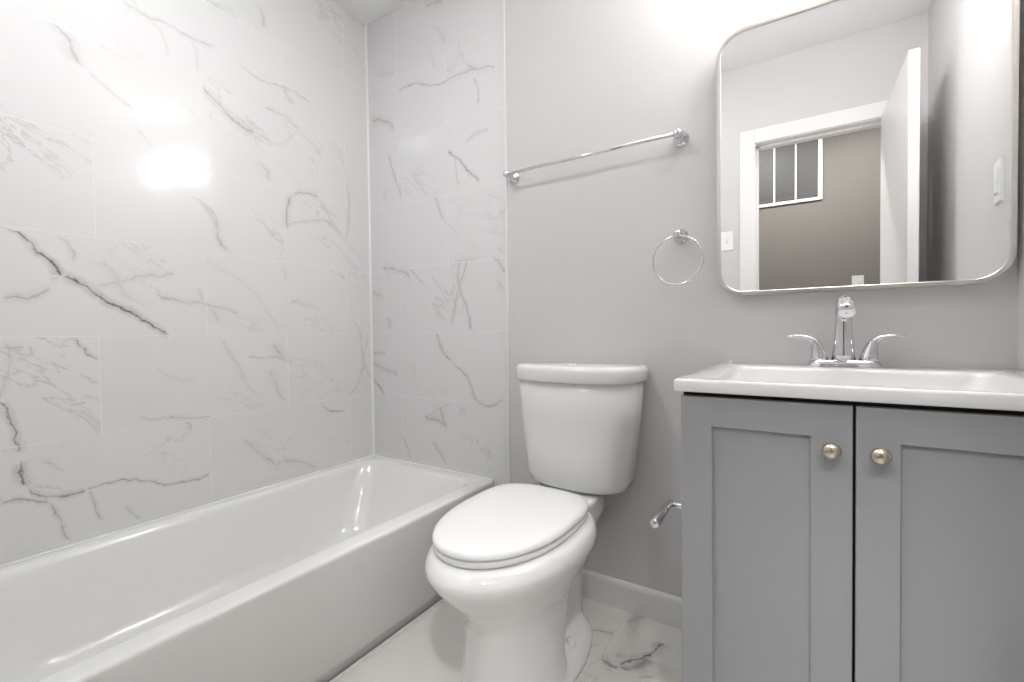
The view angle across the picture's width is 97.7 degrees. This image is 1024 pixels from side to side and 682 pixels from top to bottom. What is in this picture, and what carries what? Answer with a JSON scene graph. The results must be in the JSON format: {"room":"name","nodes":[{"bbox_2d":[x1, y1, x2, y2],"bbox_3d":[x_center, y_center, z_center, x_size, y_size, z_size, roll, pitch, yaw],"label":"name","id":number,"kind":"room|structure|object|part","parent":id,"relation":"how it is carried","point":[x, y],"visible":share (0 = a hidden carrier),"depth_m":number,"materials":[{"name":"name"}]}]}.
{"room":"bathroom","nodes":[
{"label":"bathroom","id":0,"kind":"room"},
{"bbox_2d":[0,0,372,564],"bbox_3d":[-1.174,-0.301,1.656,0.100,2.543,1.739,0,1,33],"label":"wall","id":1,"kind":"structure","parent":0,"point":[185,324],"depth_m":1.56,"materials":[{"name":"stone"}]},
{"bbox_2d":[0,455,492,567],"bbox_3d":[-0.804,0.603,1.452,0.745,0.008,1.522,0,1,33],"label":"trim","id":2,"kind":"structure","parent":1,"relation":"attached to","point":[131,527],"depth_m":1.64,"materials":[{"name":"white"}]},
{"bbox_2d":[332,0,408,23],"bbox_3d":[-0.119,-1.597,0.286,3.450,0.080,2.850,0,1,33],"label":"ceiling","id":3,"kind":"structure","parent":0,"point":[366,11],"depth_m":2.13,"materials":[{"name":"white paint"}]},
{"bbox_2d":[337,597,681,681],"bbox_3d":[-0.088,1.025,0.340,3.450,0.080,2.850,0,1,33],"label":"floor","id":4,"kind":"structure","parent":0,"point":[626,646],"depth_m":1.38,"materials":[{"name":"tile"}]},
{"bbox_2d":[0,456,493,681],"bbox_3d":[-0.796,0.787,1.454,0.751,0.367,1.515,0,1,33],"label":"bathtub","id":5,"kind":"object","parent":4,"relation":"on","point":[307,578],"visible":0.91,"depth_m":1.35,"materials":[{"name":"white ceramic"}]},
{"bbox_2d":[425,362,647,681],"bbox_3d":[0.068,0.523,1.326,0.462,0.881,0.775,0,1,33],"label":"toilet","id":6,"kind":"object","parent":4,"relation":"on","point":[510,558],"visible":1,"depth_m":1.23,"materials":[{"name":"white ceramic"}]},
{"bbox_3d":[-0.008,0.510,1.250,0.349,0.017,0.495,0,1,33],"label":"seat","id":7,"kind":"part","parent":6,"relation":"part of","materials":[{"name":"white plastic"}]},
{"bbox_3d":[-0.009,0.488,1.249,0.353,0.024,0.499,0,1,33],"label":"seat lid","id":8,"kind":"part","parent":6,"relation":"part of","materials":[{"name":"white plastic"}]},
{"bbox_3d":[0.049,0.740,1.326,0.400,0.446,0.745,0,1,33],"label":"bowl","id":9,"kind":"part","parent":6,"relation":"part of","materials":[{"name":"white ceramic"}]},
{"bbox_3d":[0.217,0.320,1.559,0.440,0.378,0.186,0,1,33],"label":"tank","id":10,"kind":"part","parent":6,"relation":"part of","materials":[{"name":"white ceramic"}]},
{"bbox_3d":[0.214,0.109,1.554,0.462,0.055,0.213,0,1,33],"label":"tank lid","id":11,"kind":"part","parent":6,"relation":"part of","materials":[{"name":"white ceramic"}]},
{"bbox_2d":[681,391,1023,681],"bbox_3d":[0.743,0.531,1.010,0.582,0.861,0.562,0,1,33],"label":"vanity cabinet","id":12,"kind":"object","parent":4,"relation":"on","point":[823,540],"visible":0.98,"depth_m":0.80,"materials":[{"name":"grey paint"}]},
{"bbox_2d":[650,499,681,527],"bbox_3d":[0.372,0.398,1.032,0.066,0.044,0.153,0,1,33],"label":"toilet paper holder","id":13,"kind":"object","parent":12,"relation":"attached to","point":[666,507],"visible":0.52,"depth_m":1.03,"materials":[{"name":"silver metal"}]},
{"bbox_3d":[0.405,0.396,1.075,0.042,0.015,0.015,0,1,33],"label":"post","id":14,"kind":"part","parent":13,"relation":"part of","materials":[{"name":"silver metal"}]},
{"bbox_3d":[0.490,0.489,0.885,0.291,0.747,0.018,0,1,33],"label":"door","id":15,"kind":"part","parent":12,"relation":"part of","materials":[{"name":"grey paint"}]},
{"bbox_3d":[0.569,0.195,0.797,0.030,0.029,0.030,0,1,33],"label":"knob","id":16,"kind":"part","parent":12,"relation":"part of","materials":[{"name":"silver metal"}]},
{"bbox_2d":[674,361,1023,410],"bbox_3d":[0.768,0.123,1.009,0.653,0.112,0.566,0,1,33],"label":"sink","id":17,"kind":"object","parent":12,"relation":"in","point":[976,388],"visible":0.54,"depth_m":0.94,"materials":[{"name":"white ceramic"}]},
{"bbox_2d":[788,296,905,368],"bbox_3d":[0.844,-0.022,1.136,0.248,0.184,0.143,0,1,33],"label":"faucet","id":18,"kind":"object","parent":17,"relation":"on","point":[843,351],"visible":1,"depth_m":1.15,"materials":[{"name":"silver metal"}]},
{"bbox_3d":[0.801,0.020,1.212,0.094,0.074,0.045,0,1,33],"label":"handle","id":19,"kind":"part","parent":18,"relation":"part of","materials":[{"name":"silver metal"}]},
{"bbox_3d":[0.843,-0.029,1.134,0.055,0.170,0.138,0,1,33],"label":"spout","id":20,"kind":"part","parent":18,"relation":"part of","materials":[{"name":"silver metal"}]},
{"bbox_3d":[0.867,0.059,1.171,0.166,0.020,0.064,0,1,33],"label":"plate","id":21,"kind":"part","parent":18,"relation":"part of","materials":[{"name":"silver metal"}]},
{"bbox_3d":[0.931,0.020,1.129,0.094,0.074,0.045,0,1,33],"label":"handle","id":22,"kind":"part","parent":18,"relation":"part of","materials":[{"name":"silver metal"}]},
{"bbox_3d":[0.626,0.195,0.761,0.030,0.029,0.030,0,1,33],"label":"knob","id":23,"kind":"part","parent":12,"relation":"part of","materials":[{"name":"silver metal"}]},
{"bbox_3d":[0.737,0.489,0.727,0.287,0.747,0.018,0,1,33],"label":"door","id":24,"kind":"part","parent":12,"relation":"part of","materials":[{"name":"grey paint"}]},
{"bbox_2d":[367,0,1019,597],"bbox_3d":[0.320,-0.319,1.672,2.400,2.543,0.102,0,1,33],"label":"wall","id":25,"kind":"structure","parent":0,"point":[584,234],"depth_m":1.67,"materials":[{"name":"white paint"}]},
{"bbox_2d":[365,24,374,454],"bbox_3d":[-0.719,-0.502,2.267,0.008,2.176,0.006,0,1,33],"label":"trim","id":26,"kind":"structure","parent":25,"relation":"attached to","point":[366,47],"depth_m":2.27,"materials":[{"name":"white"}]},
{"bbox_2d":[503,0,509,482],"bbox_3d":[-0.021,-0.318,1.829,0.006,2.543,0.005,0,1,33],"label":"trim","id":27,"kind":"structure","parent":25,"relation":"attached to","point":[503,0],"depth_m":1.83,"materials":[{"name":"white"}]},
{"bbox_2d":[503,129,688,183],"bbox_3d":[0.262,-0.656,1.603,0.695,0.051,0.066,0,1,33],"label":"towel bar","id":28,"kind":"object","parent":25,"relation":"attached to","point":[681,138],"visible":1,"depth_m":1.53,"materials":[{"name":"silver metal"}]},
{"bbox_3d":[-0.010,-0.656,1.776,0.051,0.051,0.066,0,1,33],"label":"post","id":29,"kind":"part","parent":28,"relation":"part of","materials":[{"name":"silver metal"}]},
{"bbox_3d":[0.533,-0.656,1.429,0.051,0.051,0.066,0,1,33],"label":"post","id":30,"kind":"part","parent":28,"relation":"part of","materials":[{"name":"silver metal"}]},
{"bbox_2d":[582,568,681,629],"bbox_3d":[0.599,0.905,1.462,1.436,0.099,0.013,0,1,33],"label":"baseboard","id":31,"kind":"structure","parent":25,"relation":"attached to","point":[652,604],"depth_m":1.57,"materials":[{"name":"white wood"}]},
{"bbox_2d":[652,229,703,284],"bbox_3d":[0.536,-0.271,1.438,0.160,0.188,0.066,0,1,33],"label":"towel ring","id":32,"kind":"object","parent":25,"relation":"attached to","point":[680,236],"visible":1,"depth_m":1.43,"materials":[{"name":"silver metal"}]},
{"bbox_3d":[0.535,-0.341,1.437,0.048,0.048,0.066,0,1,33],"label":"post","id":33,"kind":"part","parent":32,"relation":"part of","materials":[{"name":"silver metal"}]},
{"bbox_2d":[717,0,1019,295],"bbox_3d":[0.905,-0.533,1.214,0.638,0.791,0.033,0,1,33],"label":"mirror","id":34,"kind":"object","parent":25,"relation":"attached to","point":[862,144],"visible":1,"depth_m":1.18,"materials":[{"name":"white mirror"}]},
{"bbox_2d":[1016,0,1023,371],"bbox_3d":[0.888,-0.299,0.394,0.125,2.543,1.652,0,1,30],"label":"wall","id":35,"kind":"structure","parent":0,"point":[1020,240],"depth_m":1.04,"materials":[{"name":"white paint"}]}
]}

